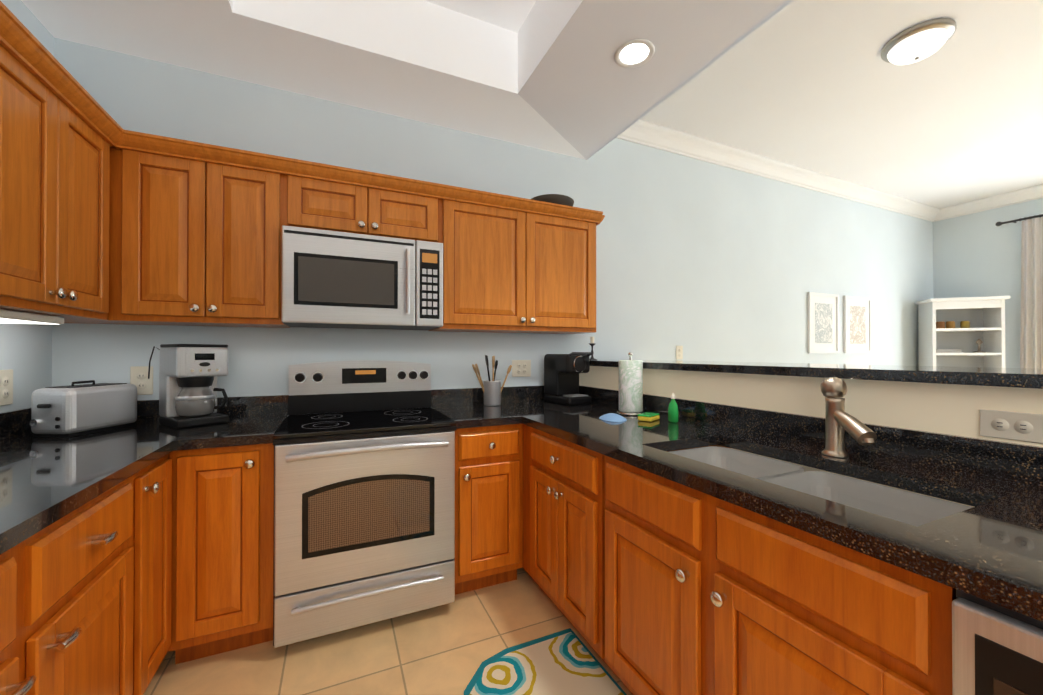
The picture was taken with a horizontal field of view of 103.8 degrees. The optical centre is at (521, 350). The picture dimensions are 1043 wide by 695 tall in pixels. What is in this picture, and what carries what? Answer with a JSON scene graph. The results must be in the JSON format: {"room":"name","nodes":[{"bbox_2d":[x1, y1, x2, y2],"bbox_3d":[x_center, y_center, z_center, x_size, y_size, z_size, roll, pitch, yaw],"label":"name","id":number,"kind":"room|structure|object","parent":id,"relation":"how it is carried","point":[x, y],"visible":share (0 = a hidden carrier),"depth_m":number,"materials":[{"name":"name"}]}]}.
{"room":"kitchen","nodes":[
{"label":"kitchen","id":0,"kind":"room"},
{"bbox_2d":[0,0,53,412],"bbox_3d":[-0.961,-0.308,-0.878,0.100,3.100,6.000,0,0,-24],"label":"wall","id":1,"kind":"structure","parent":0,"point":[26,353],"depth_m":1.72,"materials":[{"name":"blue paint"}]},
{"bbox_2d":[0,29,3,308],"bbox_3d":[-1.416,-0.506,0.653,0.328,0.745,0.876,0,0,-24],"label":"upper cabinet","id":2,"kind":"object","parent":1,"relation":"attached to","point":[1,30],"depth_m":1.15,"materials":[{"name":"brown wood"}]},
{"bbox_2d":[0,369,12,405],"bbox_3d":[-2.024,0.145,1.602,0.008,0.139,0.086,0,0,-24],"label":"outlet","id":3,"kind":"object","parent":1,"relation":"attached to","point":[6,387],"visible":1,"depth_m":1.61,"materials":[{"name":"beige plastic"}]},
{"bbox_2d":[4,33,115,323],"bbox_3d":[-1.695,-0.503,1.270,0.328,0.745,0.784,0,0,-24],"label":"upper cabinet","id":4,"kind":"object","parent":1,"relation":"attached to","point":[61,130],"depth_m":1.35,"materials":[{"name":"brown wood"}]},
{"bbox_2d":[0,309,63,324],"bbox_3d":[-1.716,-0.113,1.276,0.200,0.029,0.510,0,0,-24],"label":"under-cabinet light","id":5,"kind":"object","parent":4,"relation":"attached to","point":[12,317],"visible":1,"depth_m":1.39,"materials":[{"name":"beige plastic"}]},
{"bbox_2d":[64,141,137,324],"bbox_3d":[-1.916,-0.500,1.759,0.328,0.745,0.408,0,0,-24],"label":"upper cabinet","id":6,"kind":"object","parent":1,"relation":"attached to","point":[80,322],"depth_m":1.85,"materials":[{"name":"brown wood"}]},
{"bbox_2d":[143,568,631,694],"bbox_3d":[2.797,1.282,0.812,8.350,0.060,6.200,0,0,-24],"label":"floor","id":7,"kind":"structure","parent":0,"point":[448,649],"depth_m":1.69,"materials":[{"name":"tile"}]},
{"bbox_2d":[0,466,147,694],"bbox_3d":[-1.283,0.815,0.704,0.616,0.874,1.000,0,0,-24],"label":"base cabinet","id":8,"kind":"object","parent":7,"relation":"on","point":[85,599],"depth_m":1.01,"materials":[{"name":"brown wood"}]},
{"bbox_2d":[0,400,179,554],"bbox_3d":[-1.038,0.303,0.180,0.630,0.140,3.998,0,0,-24],"label":"countertop","id":9,"kind":"structure","parent":8,"relation":"on","point":[43,480],"depth_m":1.24,"materials":[{"name":"black stone"}]},
{"bbox_2d":[30,380,136,436],"bbox_3d":[-1.849,0.235,1.735,0.168,0.215,0.317,0,0,2],"label":"toaster","id":10,"kind":"object","parent":9,"relation":"on","point":[72,410],"visible":1,"depth_m":1.65,"materials":[{"name":"silver metal"}]},
{"bbox_2d":[148,344,228,427],"bbox_3d":[-1.560,0.158,1.924,0.245,0.372,0.237,0,0,31],"label":"drip coffee maker","id":11,"kind":"object","parent":9,"relation":"on","point":[188,375],"visible":1,"depth_m":1.87,"materials":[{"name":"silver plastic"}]},
{"bbox_2d":[144,454,171,692],"bbox_3d":[-1.555,0.818,1.305,0.616,0.874,0.320,0,0,-24],"label":"base cabinet","id":12,"kind":"object","parent":7,"relation":"on","point":[158,540],"depth_m":1.44,"materials":[{"name":"brown wood"}]},
{"bbox_2d":[168,443,273,664],"bbox_3d":[-1.308,0.822,1.889,0.348,0.874,0.651,0,0,-24],"label":"base cabinet","id":13,"kind":"object","parent":7,"relation":"on","point":[222,547],"visible":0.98,"depth_m":1.63,"materials":[{"name":"brown wood"}]},
{"bbox_2d":[180,395,288,449],"bbox_3d":[-1.299,0.313,1.909,0.321,0.140,0.633,0,0,-24],"label":"countertop","id":14,"kind":"structure","parent":13,"relation":"on","point":[253,420],"depth_m":1.88,"materials":[{"name":"black stone"}]},
{"bbox_2d":[273,360,455,647],"bbox_3d":[-0.778,0.658,2.070,0.760,1.204,0.718,0,0,-24],"label":"range","id":15,"kind":"object","parent":7,"relation":"on","point":[364,513],"visible":1,"depth_m":1.82,"materials":[{"name":"grey metal"}]},
{"bbox_2d":[455,424,522,594],"bbox_3d":[-0.277,0.825,2.355,0.378,0.874,0.651,0,0,-24],"label":"base cabinet","id":16,"kind":"object","parent":7,"relation":"on","point":[488,506],"visible":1,"depth_m":2.09,"materials":[{"name":"brown wood"}]},
{"bbox_2d":[431,388,519,428],"bbox_3d":[-0.294,0.316,2.363,0.355,0.140,0.633,0,0,-24],"label":"countertop","id":17,"kind":"structure","parent":16,"relation":"on","point":[466,407],"depth_m":2.50,"materials":[{"name":"black stone"}]},
{"bbox_2d":[472,355,511,405],"bbox_3d":[-0.191,0.189,2.615,0.253,0.319,0.153,0,0,-24],"label":"utensil crock","id":18,"kind":"object","parent":17,"relation":"on","point":[492,389],"visible":1,"depth_m":2.57,"materials":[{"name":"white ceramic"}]},
{"bbox_2d":[464,628,626,694],"bbox_3d":[0.333,1.247,0.905,0.565,0.010,1.800,0,0,-24],"label":"kitchen rug","id":19,"kind":"object","parent":7,"relation":"on","point":[565,662],"visible":1,"depth_m":1.59,"materials":[{"name":"fabric"}]},
{"bbox_2d":[523,424,728,655],"bbox_3d":[0.464,0.822,1.947,0.670,0.874,0.615,0,0,-24],"label":"base cabinet","id":20,"kind":"object","parent":7,"relation":"on","point":[569,488],"depth_m":1.68,"materials":[{"name":"brown wood"}]},
{"bbox_2d":[501,385,1042,621],"bbox_3d":[0.674,0.311,1.503,0.701,0.140,2.998,0,0,-24],"label":"countertop","id":21,"kind":"structure","parent":20,"relation":"on","point":[988,546],"depth_m":1.08,"materials":[{"name":"black stone"}]},
{"bbox_2d":[544,352,591,404],"bbox_3d":[0.311,0.180,2.740,0.195,0.337,0.300,0,0,-32],"label":"coffee machine","id":22,"kind":"object","parent":21,"relation":"on","point":[561,377],"visible":1,"depth_m":2.69,"materials":[{"name":"black plastic"}]},
{"bbox_2d":[599,413,626,421],"bbox_3d":[0.461,0.333,2.066,0.138,0.024,0.181,0,0,-24],"label":"cloth","id":23,"kind":"object","parent":21,"relation":"on","point":[612,417],"visible":1,"depth_m":2.02,"materials":[{"name":"blue fabric"}]},
{"bbox_2d":[616,352,644,415],"bbox_3d":[0.597,0.177,2.238,0.156,0.337,0.156,0,0,-24],"label":"paper towel holder","id":24,"kind":"object","parent":21,"relation":"on","point":[630,387],"visible":0.98,"depth_m":2.18,"materials":[{"name":"white paper"}]},
{"bbox_2d":[638,412,659,421],"bbox_3d":[0.631,0.330,2.028,0.070,0.030,0.110,0,0,41],"label":"sponge","id":25,"kind":"object","parent":21,"relation":"on","point":[648,416],"visible":1,"depth_m":2.00,"materials":[{"name":"yellow"}]},
{"bbox_2d":[668,393,677,422],"bbox_3d":[0.730,0.275,1.969,0.036,0.139,0.058,0,0,-24],"label":"dish soap bottle","id":26,"kind":"object","parent":21,"relation":"on","point":[673,412],"visible":1,"depth_m":1.95,"materials":[{"name":"green plastic"}]},
{"bbox_2d":[669,446,972,525],"bbox_3d":[0.777,0.483,1.220,0.386,0.204,0.776,0,0,-24],"label":"undermount sink","id":27,"kind":"object","parent":21,"relation":"in","point":[910,508],"visible":0.08,"depth_m":1.24,"materials":[{"name":"silver metal"}]},
{"bbox_2d":[820,377,876,457],"bbox_3d":[1.018,0.213,1.276,0.071,0.253,0.188,0,0,3],"label":"faucet","id":28,"kind":"object","parent":21,"relation":"on","point":[839,420],"visible":1,"depth_m":1.31,"materials":[{"name":"silver metal"}]},
{"bbox_2d":[595,500,955,694],"bbox_3d":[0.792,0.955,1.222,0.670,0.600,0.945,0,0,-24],"label":"base cabinet","id":29,"kind":"object","parent":7,"relation":"on","point":[647,583],"depth_m":0.96,"materials":[{"name":"brown wood"}]},
{"bbox_2d":[915,296,1009,367],"bbox_3d":[5.089,0.339,4.740,0.680,1.875,0.330,0,0,21],"label":"corner shelf unit","id":30,"kind":"object","parent":7,"relation":"on","point":[962,332],"visible":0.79,"depth_m":4.78,"materials":[{"name":"white wood"}]},
{"bbox_2d":[952,589,1042,694],"bbox_3d":[1.076,0.815,0.492,0.612,0.872,0.610,0,0,-24],"label":"wine cooler","id":31,"kind":"object","parent":7,"relation":"on","point":[997,649],"visible":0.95,"depth_m":0.60,"materials":[{"name":"grey metal"}]},
{"bbox_2d":[52,38,932,414],"bbox_3d":[1.541,-0.281,3.601,8.350,3.100,0.100,0,0,-24],"label":"wall","id":32,"kind":"structure","parent":0,"point":[698,260],"depth_m":3.13,"materials":[{"name":"blue paint"}]},
{"bbox_2d":[130,366,152,394],"bbox_3d":[-1.858,0.148,2.001,0.086,0.139,0.008,0,0,-24],"label":"electrical outlet","id":33,"kind":"object","parent":32,"relation":"attached to","point":[141,381],"visible":0.96,"depth_m":2.00,"materials":[{"name":"beige plastic"}]},
{"bbox_2d":[108,137,289,327],"bbox_3d":[-1.507,-0.498,1.987,0.641,0.745,0.328,0,0,-24],"label":"upper cabinet","id":34,"kind":"object","parent":32,"relation":"attached to","point":[195,233],"depth_m":1.83,"materials":[{"name":"brown wood"}]},
{"bbox_2d":[288,165,383,235],"bbox_3d":[-1.013,-0.727,2.212,0.444,0.285,0.328,0,0,-24],"label":"upper cabinet","id":35,"kind":"object","parent":32,"relation":"attached to","point":[324,201],"depth_m":2.06,"materials":[{"name":"brown wood"}]},
{"bbox_2d":[282,225,442,329],"bbox_3d":[-0.839,-0.355,2.212,0.758,0.452,0.460,0,0,-24],"label":"over-the-range microwave","id":36,"kind":"object","parent":35,"relation":"attached to","point":[334,279],"visible":1,"depth_m":2.04,"materials":[{"name":"grey metal"}]},
{"bbox_2d":[384,181,443,248],"bbox_3d":[-0.722,-0.726,2.343,0.445,0.285,0.328,0,0,-24],"label":"upper cabinet","id":37,"kind":"object","parent":32,"relation":"attached to","point":[412,213],"depth_m":2.22,"materials":[{"name":"brown wood"}]},
{"bbox_2d":[429,193,599,333],"bbox_3d":[-0.039,-0.494,2.651,1.053,0.745,0.328,0,0,-24],"label":"upper cabinet","id":38,"kind":"object","parent":32,"relation":"attached to","point":[508,268],"depth_m":2.48,"materials":[{"name":"brown wood"}]},
{"bbox_2d":[532,194,573,206],"bbox_3d":[0.198,-0.951,2.751,0.310,0.088,0.310,0,0,-24],"label":"decorative bowl","id":39,"kind":"object","parent":38,"relation":"on","point":[559,199],"visible":0.21,"depth_m":2.62,"materials":[{"name":"grey ceramic"}]},
{"bbox_2d":[512,360,530,376],"bbox_3d":[0.001,0.125,2.842,0.144,0.116,0.008,0,0,-24],"label":"electrical outlet","id":40,"kind":"object","parent":32,"relation":"attached to","point":[521,368],"visible":1,"depth_m":2.84,"materials":[{"name":"beige plastic"}]},
{"bbox_2d":[676,346,682,359],"bbox_3d":[1.331,0.018,3.444,0.072,0.116,0.008,0,0,-24],"label":"light switch","id":41,"kind":"object","parent":32,"relation":"attached to","point":[679,352],"visible":1,"depth_m":3.44,"materials":[{"name":"beige plastic"}]},
{"bbox_2d":[616,119,939,221],"bbox_3d":[2.905,-1.714,4.112,5.010,0.125,0.105,0,0,-24],"label":"crown molding","id":42,"kind":"structure","parent":32,"relation":"attached to","point":[648,134],"depth_m":3.82,"materials":[{"name":"white"}]},
{"bbox_2d":[808,292,838,352],"bbox_3d":[3.147,-0.282,4.259,0.500,0.620,0.022,0,0,-24],"label":"picture frame","id":43,"kind":"object","parent":32,"relation":"attached to","point":[823,322],"visible":0.96,"depth_m":4.25,"materials":[{"name":"white"}]},
{"bbox_2d":[843,296,871,352],"bbox_3d":[3.712,-0.280,4.515,0.500,0.620,0.022,0,0,-24],"label":"picture frame","id":44,"kind":"object","parent":32,"relation":"attached to","point":[857,324],"visible":1,"depth_m":4.51,"materials":[{"name":"white"}]},
{"bbox_2d":[21,0,1042,207],"bbox_3d":[2.797,-1.647,0.830,8.150,0.400,6.000,0,0,-24],"label":"ceiling","id":45,"kind":"structure","parent":0,"point":[823,87],"depth_m":2.28,"materials":[{"name":"paint"}]},
{"bbox_2d":[614,39,654,67],"bbox_3d":[0.546,-1.436,1.984,0.190,0.007,0.190,0,0,-24],"label":"recessed light","id":46,"kind":"object","parent":45,"relation":"in","point":[637,53],"visible":1,"depth_m":1.98,"materials":[{"name":"white glass"}]},
{"bbox_2d":[881,18,955,64],"bbox_3d":[2.270,-1.728,2.348,0.312,0.118,0.312,0,0,-24],"label":"dome ceiling light","id":47,"kind":"object","parent":45,"relation":"attached to","point":[918,42],"visible":1,"depth_m":2.28,"materials":[{"name":"grey glass"}]},
{"bbox_2d":[579,366,1042,506],"bbox_3d":[1.056,0.678,1.663,0.125,1.160,3.019,0,0,-24],"label":"wall","id":48,"kind":"structure","parent":0,"point":[951,409],"depth_m":1.35,"materials":[{"name":"beige paint"}]},
{"bbox_2d":[590,359,1042,388],"bbox_3d":[1.224,0.079,1.720,0.575,0.034,3.058,0,0,-24],"label":"bar","id":49,"kind":"object","parent":48,"relation":"on","point":[1012,377],"visible":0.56,"depth_m":1.35,"materials":[{"name":"black stone"}]},
{"bbox_2d":[589,337,596,359],"bbox_3d":[0.508,-0.014,2.934,0.070,0.165,0.072,0,0,-24],"label":"candle","id":50,"kind":"object","parent":49,"relation":"on","point":[592,343],"visible":0.96,"depth_m":2.92,"materials":[{"name":"grey"}]},
{"bbox_2d":[980,409,1042,443],"bbox_3d":[1.260,0.194,1.051,0.008,0.072,0.116,0,0,-24],"label":"outlet","id":51,"kind":"object","parent":48,"relation":"attached to","point":[1024,427],"visible":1,"depth_m":1.05,"materials":[{"name":"beige plastic"}]},
{"bbox_2d":[933,198,1042,367],"bbox_3d":[6.556,-0.287,2.521,0.100,3.100,6.000,0,0,-24],"label":"wall","id":52,"kind":"structure","parent":0,"point":[977,254],"depth_m":4.80,"materials":[{"name":"blue paint"}]},
{"bbox_2d":[936,184,1042,220],"bbox_3d":[6.462,-1.724,2.487,0.106,0.125,6.000,0,0,-24],"label":"crown molding","id":53,"kind":"structure","parent":52,"relation":"attached to","point":[1034,192],"depth_m":4.72,"materials":[{"name":"white"}]},
{"bbox_2d":[995,214,1042,368],"bbox_3d":[6.137,-0.119,3.171,0.125,2.711,3.322,0,0,-24],"label":"curtain","id":54,"kind":"object","parent":52,"relation":"attached to","point":[1031,345],"visible":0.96,"depth_m":4.44,"materials":[{"name":"fabric"}]}
]}

